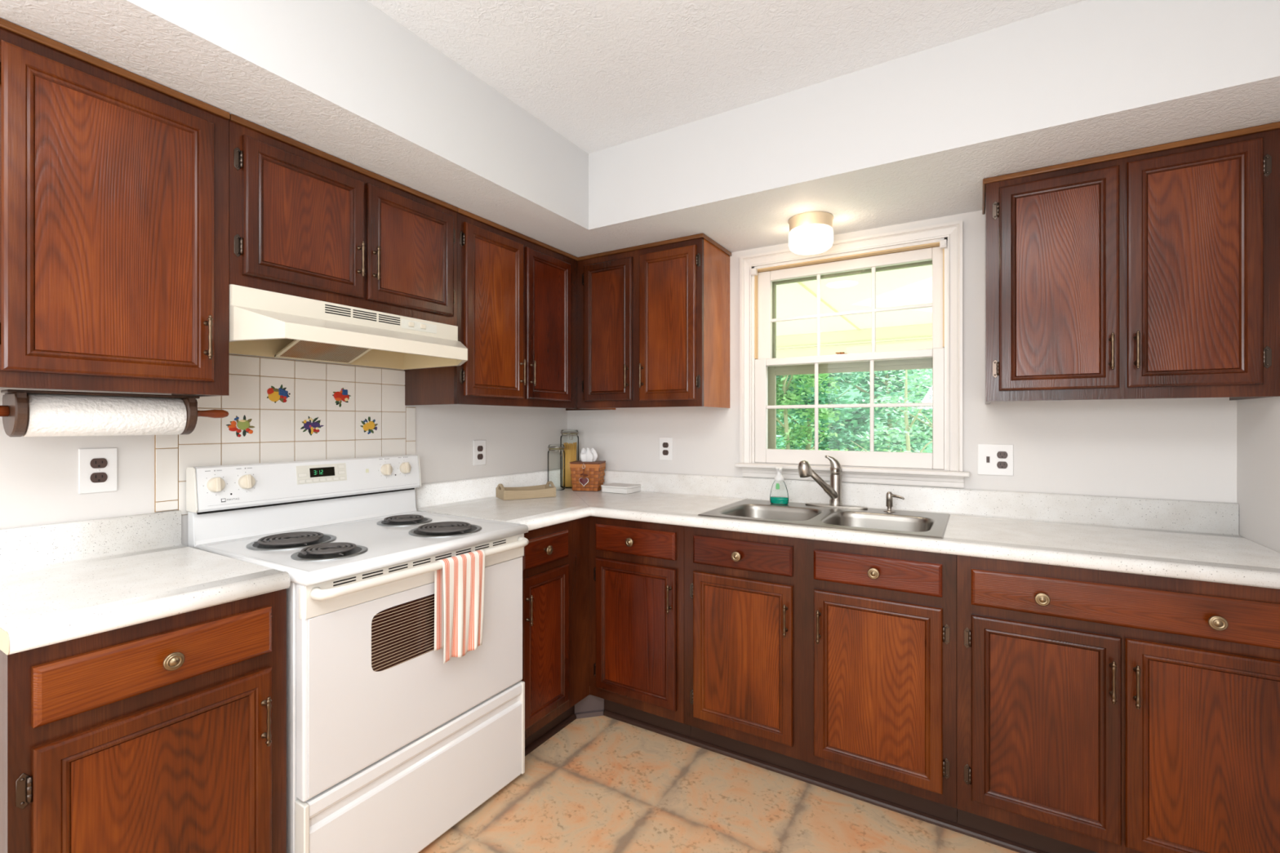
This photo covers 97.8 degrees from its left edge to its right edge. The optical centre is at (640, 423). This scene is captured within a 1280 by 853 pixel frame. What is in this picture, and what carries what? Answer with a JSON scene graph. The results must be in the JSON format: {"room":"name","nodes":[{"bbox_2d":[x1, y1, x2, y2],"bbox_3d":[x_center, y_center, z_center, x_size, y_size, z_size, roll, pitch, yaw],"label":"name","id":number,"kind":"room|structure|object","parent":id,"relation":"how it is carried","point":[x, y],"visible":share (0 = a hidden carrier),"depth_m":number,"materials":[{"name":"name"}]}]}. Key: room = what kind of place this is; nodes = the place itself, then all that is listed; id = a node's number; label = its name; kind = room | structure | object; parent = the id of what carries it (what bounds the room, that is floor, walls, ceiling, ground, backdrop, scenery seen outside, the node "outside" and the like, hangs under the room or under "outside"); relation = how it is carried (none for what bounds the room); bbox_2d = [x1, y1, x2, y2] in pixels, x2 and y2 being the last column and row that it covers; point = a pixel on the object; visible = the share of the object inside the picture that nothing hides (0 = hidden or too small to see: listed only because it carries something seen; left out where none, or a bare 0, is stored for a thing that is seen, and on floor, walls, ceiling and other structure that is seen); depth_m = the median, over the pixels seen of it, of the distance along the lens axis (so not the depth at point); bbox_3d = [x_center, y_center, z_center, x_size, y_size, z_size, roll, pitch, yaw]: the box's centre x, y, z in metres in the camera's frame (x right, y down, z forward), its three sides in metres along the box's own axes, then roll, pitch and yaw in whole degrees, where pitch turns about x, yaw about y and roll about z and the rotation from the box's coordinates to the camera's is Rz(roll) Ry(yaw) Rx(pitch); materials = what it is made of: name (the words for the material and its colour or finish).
{"room":"kitchen","nodes":[
{"label":"kitchen","id":0,"kind":"room"},
{"bbox_2d":[0,353,567,546],"bbox_3d":[-1.686,0.055,1.306,0.120,2.443,4.940,0,0,31],"label":"wall","id":1,"kind":"structure","parent":0,"point":[39,475],"depth_m":1.61,"materials":[{"name":"white paint"}]},
{"bbox_2d":[78,447,117,493],"bbox_3d":[-1.478,0.128,1.523,0.009,0.121,0.079,0,0,31],"label":"wall outlet","id":2,"kind":"object","parent":1,"relation":"attached to","point":[97,467],"visible":1,"depth_m":1.52,"materials":[{"name":"white plastic"}]},
{"bbox_2d":[89,472,107,482],"bbox_3d":[-1.476,0.147,1.522,0.003,0.027,0.035,0,0,31],"label":"receptacle","id":3,"kind":"object","parent":2,"relation":"attached to","point":[94,477],"depth_m":1.52,"materials":[{"name":"brown plastic"}]},
{"bbox_2d":[89,457,107,468],"bbox_3d":[-1.476,0.108,1.522,0.003,0.027,0.035,0,0,31],"label":"receptacle","id":4,"kind":"object","parent":2,"relation":"attached to","point":[95,463],"depth_m":1.52,"materials":[{"name":"brown plastic"}]},
{"bbox_2d":[0,17,230,396],"bbox_3d":[-1.346,-0.457,1.391,0.370,0.762,0.446,0,0,31],"label":"upper cabinet","id":5,"kind":"object","parent":1,"relation":"attached to","point":[114,180],"visible":1,"depth_m":1.29,"materials":[{"name":"brown wood"}]},
{"bbox_2d":[0,389,228,436],"bbox_3d":[-1.317,-0.022,1.402,0.115,0.106,0.496,0,0,31],"label":"paper towel holder","id":6,"kind":"object","parent":5,"relation":"attached to","point":[15,409],"visible":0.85,"depth_m":1.26,"materials":[{"name":"brown wood"}]},
{"bbox_2d":[22,393,186,436],"bbox_3d":[-1.325,-0.019,1.390,0.099,0.099,0.288,0,0,31],"label":"paper towel roll","id":7,"kind":"object","parent":6,"relation":"on","point":[50,415],"visible":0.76,"depth_m":1.35,"materials":[{"name":"white paper"}]},
{"bbox_2d":[154,354,415,515],"bbox_3d":[-1.186,0.027,2.005,0.009,0.498,0.881,0,0,31],"label":"tile backsplash","id":8,"kind":"structure","parent":1,"relation":"attached to","point":[278,410],"depth_m":1.94,"materials":[{"name":"white tile"}]},
{"bbox_2d":[229,113,457,326],"bbox_3d":[-1.031,-0.607,1.911,0.370,0.460,0.769,0,0,31],"label":"upper cabinet","id":9,"kind":"object","parent":1,"relation":"attached to","point":[306,221],"visible":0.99,"depth_m":1.74,"materials":[{"name":"brown wood"}]},
{"bbox_2d":[229,284,467,369],"bbox_3d":[-0.971,-0.300,1.875,0.509,0.153,0.768,0,0,31],"label":"range hood","id":10,"kind":"object","parent":9,"relation":"attached to","point":[263,323],"visible":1,"depth_m":1.79,"materials":[{"name":"beige metal"}]},
{"bbox_2d":[408,321,413,327],"bbox_3d":[-0.813,-0.352,1.981,0.004,0.016,0.022,0,0,31],"label":"rocker switch","id":11,"kind":"object","parent":10,"relation":"attached to","point":[411,324],"depth_m":1.98,"materials":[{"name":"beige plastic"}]},
{"bbox_2d":[401,319,436,333],"bbox_3d":[-0.796,-0.350,2.014,0.001,0.032,0.147,0,0,31],"label":"switch plate","id":12,"kind":"object","parent":10,"relation":"attached to","point":[408,326],"depth_m":2.01,"materials":[{"name":"white"}]},
{"bbox_2d":[420,324,426,328],"bbox_3d":[-0.787,-0.352,2.024,0.004,0.016,0.022,0,0,31],"label":"rocker switch","id":13,"kind":"object","parent":10,"relation":"attached to","point":[422,326],"depth_m":2.02,"materials":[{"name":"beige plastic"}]},
{"bbox_2d":[473,440,485,465],"bbox_3d":[-0.773,0.140,2.687,0.009,0.121,0.078,0,0,31],"label":"wall outlet","id":14,"kind":"object","parent":1,"relation":"attached to","point":[479,446],"visible":1,"depth_m":2.68,"materials":[{"name":"white plastic"}]},
{"bbox_2d":[477,453,483,459],"bbox_3d":[-0.770,0.160,2.686,0.003,0.027,0.035,0,0,31],"label":"receptacle","id":15,"kind":"object","parent":14,"relation":"attached to","point":[480,456],"depth_m":2.68,"materials":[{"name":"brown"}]},
{"bbox_2d":[477,445,483,451],"bbox_3d":[-0.770,0.121,2.686,0.003,0.027,0.035,0,0,31],"label":"receptacle","id":16,"kind":"object","parent":14,"relation":"attached to","point":[480,448],"depth_m":2.68,"materials":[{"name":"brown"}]},
{"bbox_2d":[404,208,600,410],"bbox_3d":[-0.550,-0.457,2.706,0.370,0.762,1.085,0,0,31],"label":"upper cabinet","id":17,"kind":"object","parent":1,"relation":"attached to","point":[517,293],"visible":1,"depth_m":2.39,"materials":[{"name":"brown wood"}]},
{"bbox_2d":[0,0,1279,257],"bbox_3d":[-0.481,-1.002,0.494,2.781,0.328,4.800,0,0,31],"label":"soffit","id":18,"kind":"structure","parent":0,"point":[917,136],"depth_m":1.68,"materials":[{"name":"white paint"}]},
{"bbox_2d":[787,211,833,254],"bbox_3d":[0.699,-0.772,2.293,0.180,0.132,0.180,0,0,31],"label":"ceiling lamp","id":19,"kind":"object","parent":18,"relation":"attached to","point":[811,233],"visible":1,"depth_m":2.23,"materials":[{"name":"beige glass"}]},
{"bbox_2d":[418,715,1018,852],"bbox_3d":[-0.476,1.316,0.503,3.021,0.080,5.060,0,0,31],"label":"floor","id":20,"kind":"structure","parent":0,"point":[600,784],"depth_m":1.84,"materials":[{"name":"tile"}]},
{"bbox_2d":[0,588,286,852],"bbox_3d":[-1.224,0.839,1.314,0.658,0.876,0.458,0,0,31],"label":"base cabinet","id":21,"kind":"object","parent":20,"relation":"on","point":[166,735],"visible":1,"depth_m":1.14,"materials":[{"name":"brown wood"}]},
{"bbox_2d":[0,510,290,654],"bbox_3d":[-1.236,0.330,1.318,0.634,0.140,0.458,0,0,31],"label":"countertop","id":22,"kind":"structure","parent":21,"relation":"on","point":[64,581],"depth_m":1.31,"materials":[{"name":"white laminate"}]},
{"bbox_2d":[186,454,528,852],"bbox_3d":[-0.871,0.703,1.835,0.693,1.147,0.778,0,0,31],"label":"electric range","id":23,"kind":"object","parent":20,"relation":"on","point":[390,744],"visible":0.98,"depth_m":1.64,"materials":[{"name":"white metal"}]},
{"bbox_2d":[246,533,336,551],"bbox_3d":[-1.072,0.364,1.723,0.236,0.005,0.236,0,0,31],"label":"burner","id":24,"kind":"object","parent":23,"relation":"on","point":[277,542],"depth_m":1.68,"materials":[{"name":"black metal"}]},
{"bbox_2d":[290,545,368,561],"bbox_3d":[-0.876,0.364,1.577,0.190,0.005,0.190,0,0,31],"label":"burner","id":25,"kind":"object","parent":23,"relation":"on","point":[313,553],"depth_m":1.54,"materials":[{"name":"black metal"}]},
{"bbox_2d":[193,511,528,586],"bbox_3d":[-0.868,0.376,1.833,0.621,0.029,0.774,0,0,31],"label":"cooktop","id":26,"kind":"object","parent":23,"relation":"in","point":[322,553],"depth_m":1.71,"materials":[{"name":"white metal"}]},
{"bbox_2d":[377,516,431,526],"bbox_3d":[-0.876,0.364,2.078,0.190,0.005,0.190,0,0,31],"label":"burner","id":27,"kind":"object","parent":23,"relation":"on","point":[389,521],"depth_m":2.04,"materials":[{"name":"black metal"}]},
{"bbox_2d":[286,533,528,852],"bbox_3d":[-0.869,0.829,1.834,0.689,0.895,0.772,0,0,31],"label":"oven","id":28,"kind":"object","parent":23,"relation":"in","point":[390,744],"depth_m":1.57,"materials":[{"name":"white metal"}]},
{"bbox_2d":[408,524,481,537],"bbox_3d":[-0.665,0.364,1.909,0.236,0.005,0.236,0,0,31],"label":"burner","id":29,"kind":"object","parent":23,"relation":"on","point":[426,531],"depth_m":1.85,"materials":[{"name":"black metal"}]},
{"bbox_2d":[434,549,485,663],"bbox_3d":[-0.548,0.555,1.714,0.048,0.304,0.170,0,0,31],"label":"dish towel","id":30,"kind":"object","parent":23,"relation":"hanging from","point":[459,586],"visible":1,"depth_m":1.69,"materials":[{"name":"multicoloured fabric"}]},
{"bbox_2d":[520,516,589,747],"bbox_3d":[-0.420,0.839,2.642,0.658,0.876,1.060,0,0,31],"label":"base cabinet","id":31,"kind":"object","parent":20,"relation":"on","point":[556,557],"visible":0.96,"depth_m":2.21,"materials":[{"name":"brown wood"}]},
{"bbox_2d":[524,713,576,755],"bbox_3d":[-0.389,1.267,2.245,0.018,0.018,0.412,0,0,31],"label":"trim","id":32,"kind":"structure","parent":31,"relation":"attached to","point":[567,721],"depth_m":2.27,"materials":[{"name":"brown wood"}]},
{"bbox_2d":[574,694,604,719],"bbox_3d":[-0.222,1.230,2.436,0.129,0.092,0.024,0,0,-14],"label":"trim","id":33,"kind":"structure","parent":31,"relation":"attached to","point":[589,706],"depth_m":2.44,"materials":[{"name":"grey"}]},
{"bbox_2d":[415,468,1279,589],"bbox_3d":[0.487,0.330,2.094,2.778,0.140,1.057,0,0,31],"label":"countertop","id":34,"kind":"structure","parent":31,"relation":"on","point":[1187,540],"depth_m":2.02,"materials":[{"name":"white laminate"}]},
{"bbox_2d":[495,480,555,500],"bbox_3d":[-0.563,0.326,2.748,0.260,0.071,0.140,0,0,-30],"label":"wooden tray","id":35,"kind":"object","parent":34,"relation":"on","point":[544,491],"visible":1,"depth_m":2.71,"materials":[{"name":"brown wood"}]},
{"bbox_2d":[547,444,564,490],"bbox_3d":[-0.459,0.237,3.045,0.095,0.248,0.101,0,0,-39],"label":"storage jar","id":36,"kind":"object","parent":34,"relation":"on","point":[548,446],"visible":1,"depth_m":3.06,"materials":[{"name":"clear glass"}]},
{"bbox_2d":[560,429,578,488],"bbox_3d":[-0.401,0.198,3.158,0.105,0.328,0.112,0,0,1],"label":"storage jar","id":37,"kind":"object","parent":34,"relation":"on","point":[562,432],"visible":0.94,"depth_m":3.16,"materials":[{"name":"clear glass"}]},
{"bbox_2d":[562,442,576,486],"bbox_3d":[-0.400,0.230,3.157,0.078,0.248,0.079,0,0,31],"label":"spaghetti","id":38,"kind":"object","parent":37,"relation":"in","point":[570,449],"visible":0.63,"depth_m":3.12,"materials":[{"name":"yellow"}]},
{"bbox_2d":[569,460,605,491],"bbox_3d":[-0.285,0.284,3.035,0.169,0.155,0.138,0,0,11],"label":"basket","id":39,"kind":"object","parent":34,"relation":"on","point":[595,469],"visible":0.96,"depth_m":2.98,"materials":[{"name":"brown wicker"}]},
{"bbox_2d":[578,463,588,486],"bbox_3d":[-0.300,0.272,2.957,0.053,0.128,0.011,0,0,13],"label":"charm","id":40,"kind":"object","parent":39,"relation":"hanging from","point":[584,482],"visible":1,"depth_m":2.96,"materials":[{"name":"silver metal"}]},
{"bbox_2d":[579,448,597,462],"bbox_3d":[-0.283,0.169,3.034,0.095,0.074,0.071,0,0,-9],"label":"garlic","id":41,"kind":"object","parent":39,"relation":"on","point":[588,455],"visible":1,"depth_m":3.01,"materials":[{"name":"white"}]},
{"bbox_2d":[600,483,640,493],"bbox_3d":[-0.107,0.344,2.962,0.176,0.036,0.138,0,0,29],"label":"box","id":42,"kind":"object","parent":34,"relation":"on","point":[623,488],"visible":1,"depth_m":2.91,"materials":[{"name":"white"}]},
{"bbox_2d":[697,498,950,537],"bbox_3d":[0.726,0.443,2.206,0.852,0.170,0.530,0,0,31],"label":"sink","id":43,"kind":"object","parent":34,"relation":"in","point":[876,520],"visible":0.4,"depth_m":2.23,"materials":[{"name":"silver metal"}]},
{"bbox_2d":[769,466,788,504],"bbox_3d":[0.619,0.275,2.491,0.056,0.164,0.082,0,0,-41],"label":"soap bottle","id":44,"kind":"object","parent":43,"relation":"on","point":[779,477],"visible":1,"depth_m":2.48,"materials":[{"name":"clear plastic"}]},
{"bbox_2d":[883,491,904,512],"bbox_3d":[1.027,0.317,2.258,0.082,0.080,0.044,0,0,37],"label":"soap dispenser","id":45,"kind":"object","parent":43,"relation":"on","point":[889,496],"visible":1,"depth_m":2.26,"materials":[{"name":"silver metal"}]},
{"bbox_2d":[797,455,867,509],"bbox_3d":[0.794,0.247,2.325,0.260,0.220,0.232,0,0,31],"label":"faucet","id":46,"kind":"object","parent":34,"relation":"on","point":[833,491],"visible":1,"depth_m":2.38,"materials":[{"name":"silver metal"}]},
{"bbox_2d":[589,515,690,737],"bbox_3d":[0.121,0.839,2.550,0.458,0.876,0.658,0,0,31],"label":"base cabinet","id":47,"kind":"object","parent":20,"relation":"on","point":[637,567],"visible":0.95,"depth_m":2.29,"materials":[{"name":"brown wood"}]},
{"bbox_2d":[684,525,957,822],"bbox_3d":[0.715,0.839,2.190,0.930,0.876,0.658,0,0,31],"label":"base cabinet","id":48,"kind":"object","parent":20,"relation":"on","point":[833,662],"visible":0.98,"depth_m":1.90,"materials":[{"name":"brown wood"}]},
{"bbox_2d":[603,709,1048,852],"bbox_3d":[0.750,1.267,1.898,2.123,0.018,0.018,0,0,31],"label":"trim","id":49,"kind":"structure","parent":48,"relation":"attached to","point":[958,828],"depth_m":1.93,"materials":[{"name":"brown wood"}]},
{"bbox_2d":[956,555,1279,852],"bbox_3d":[1.446,0.839,1.747,0.777,0.876,0.658,0,0,31],"label":"base cabinet","id":50,"kind":"object","parent":20,"relation":"on","point":[1098,711],"visible":1,"depth_m":1.50,"materials":[{"name":"brown wood"}]},
{"bbox_2d":[366,0,1084,154],"bbox_3d":[-0.476,-1.216,0.503,3.021,0.100,5.060,0,0,31],"label":"ceiling","id":51,"kind":"structure","parent":0,"point":[601,74],"depth_m":1.72,"materials":[{"name":"white paint"}]},
{"bbox_2d":[567,209,1236,502],"bbox_3d":[0.798,0.055,2.607,2.781,2.443,0.140,0,0,31],"label":"wall","id":52,"kind":"structure","parent":0,"point":[1176,449],"depth_m":2.13,"materials":[{"name":"white paint"}]},
{"bbox_2d":[577,233,731,409],"bbox_3d":[0.053,-0.457,2.759,0.698,0.762,0.370,0,0,31],"label":"upper cabinet","id":53,"kind":"object","parent":52,"relation":"attached to","point":[654,317],"visible":1,"depth_m":2.60,"materials":[{"name":"brown wood"}]},
{"bbox_2d":[659,437,672,460],"bbox_3d":[0.132,0.133,2.923,0.078,0.121,0.009,0,0,31],"label":"wall outlet","id":54,"kind":"object","parent":52,"relation":"attached to","point":[665,443],"visible":1,"depth_m":2.92,"materials":[{"name":"white plastic"}]},
{"bbox_2d":[662,449,668,455],"bbox_3d":[0.131,0.152,2.920,0.035,0.027,0.003,0,0,31],"label":"receptacle","id":55,"kind":"object","parent":54,"relation":"attached to","point":[665,452],"depth_m":2.92,"materials":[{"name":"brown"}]},
{"bbox_2d":[662,442,668,448],"bbox_3d":[0.131,0.113,2.920,0.035,0.027,0.003,0,0,31],"label":"receptacle","id":56,"kind":"object","parent":54,"relation":"attached to","point":[665,445],"depth_m":2.92,"materials":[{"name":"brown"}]},
{"bbox_2d":[734,220,969,488],"bbox_3d":[0.915,-0.273,2.500,0.968,1.062,0.202,0,0,31],"label":"window","id":57,"kind":"structure","parent":52,"relation":"in","point":[759,366],"depth_m":2.45,"materials":[{"name":"white wood"}]},
{"bbox_2d":[977,444,1013,475],"bbox_3d":[1.376,0.141,2.167,0.118,0.121,0.014,0,0,31],"label":"wall outlet","id":58,"kind":"object","parent":52,"relation":"attached to","point":[992,459],"visible":1,"depth_m":2.17,"materials":[{"name":"white plastic"}]},
{"bbox_2d":[986,456,989,462],"bbox_3d":[1.355,0.141,2.176,0.011,0.024,0.008,0,0,31],"label":"toggle switch","id":59,"kind":"object","parent":58,"relation":"attached to","point":[987,457],"depth_m":2.18,"materials":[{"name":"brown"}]},
{"bbox_2d":[996,461,1007,468],"bbox_3d":[1.396,0.160,2.154,0.035,0.027,0.003,0,0,31],"label":"receptacle","id":60,"kind":"object","parent":58,"relation":"attached to","point":[1000,464],"depth_m":2.15,"materials":[{"name":"brown"}]},
{"bbox_2d":[996,451,1007,458],"bbox_3d":[1.396,0.121,2.154,0.035,0.027,0.003,0,0,31],"label":"receptacle","id":61,"kind":"object","parent":58,"relation":"attached to","point":[1000,455],"depth_m":2.15,"materials":[{"name":"brown"}]},
{"bbox_2d":[982,121,1279,404],"bbox_3d":[1.550,-0.457,1.852,0.708,0.762,0.370,0,0,31],"label":"upper cabinet","id":62,"kind":"object","parent":52,"relation":"attached to","point":[1152,272],"visible":1,"depth_m":1.69,"materials":[{"name":"brown wood"}]},
{"bbox_2d":[1236,396,1279,552],"bbox_3d":[0.795,0.055,-0.197,0.120,2.443,4.940,0,0,31],"label":"wall","id":63,"kind":"structure","parent":0,"point":[1258,420],"depth_m":1.68,"materials":[{"name":"white paint"}]},
{"bbox_3d":[0.041,1.701,5.006,9.000,0.050,3.140,0,0,31],"label":"floor","id":64,"kind":"structure","parent":0,"visible":0},
{"bbox_2d":[776,264,932,358],"bbox_3d":[1.050,0.366,4.354,9.000,2.620,3.050,0,0,31],"label":"porch roof","id":65,"kind":"structure","parent":64,"relation":"on","point":[910,329],"depth_m":4.50,"materials":[{"name":"white paint"}]},
{"label":"outside","id":66,"kind":"structure","parent":0,"visible":0},
{"bbox_3d":[5.829,1.801,13.596,28.000,0.150,23.850,0,0,31],"label":"ground","id":67,"kind":"structure","parent":66,"visible":0},
{"bbox_2d":[776,434,786,448],"bbox_3d":[1.523,0.899,7.929,1.210,1.660,1.209,0,0,31],"label":"shrub","id":68,"kind":"object","parent":67,"relation":"on","point":[778,446],"visible":0.02,"depth_m":7.48,"materials":[{"name":"green plant"}]},
{"bbox_2d":[776,373,844,449],"bbox_3d":[2.459,-0.331,9.937,2.050,4.129,2.054,0,0,31],"label":"tree","id":69,"kind":"object","parent":67,"relation":"on","point":[783,397],"visible":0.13,"depth_m":9.73,"materials":[{"name":"green plant"}]},
{"bbox_2d":[776,371,867,450],"bbox_3d":[3.654,-0.916,12.713,2.905,5.305,2.916,0,0,31],"label":"tree","id":70,"kind":"object","parent":67,"relation":"on","point":[822,401],"visible":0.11,"depth_m":11.99,"materials":[{"name":"green plant"}]},
{"bbox_2d":[776,371,932,453],"bbox_3d":[5.147,-0.299,23.858,16.200,4.050,7.000,0,0,31],"label":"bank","id":71,"kind":"object","parent":67,"relation":"on","point":[851,393],"depth_m":22.79,"materials":[{"name":"green plant"}]},
{"bbox_2d":[810,443,911,452],"bbox_3d":[2.808,0.994,7.161,1.215,1.494,1.202,0,0,31],"label":"shrub","id":72,"kind":"object","parent":67,"relation":"on","point":[842,443],"visible":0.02,"depth_m":7.07,"materials":[{"name":"green plant"}]},
{"bbox_2d":[801,368,932,452],"bbox_3d":[6.825,-1.452,15.825,4.579,6.458,4.573,0,0,31],"label":"tree","id":73,"kind":"object","parent":67,"relation":"on","point":[857,415],"visible":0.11,"depth_m":15.36,"materials":[{"name":"green plant"}]},
{"bbox_2d":[836,368,932,452],"bbox_3d":[4.165,0.028,8.912,2.008,3.409,2.013,0,0,31],"label":"tree","id":74,"kind":"object","parent":67,"relation":"on","point":[894,399],"visible":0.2,"depth_m":8.84,"materials":[{"name":"green plant"}]},
{"bbox_2d":[861,368,932,453],"bbox_3d":[6.055,-0.175,11.267,2.887,3.831,2.891,0,0,31],"label":"tree","id":75,"kind":"object","parent":67,"relation":"on","point":[900,420],"visible":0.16,"depth_m":11.43,"materials":[{"name":"green plant"}]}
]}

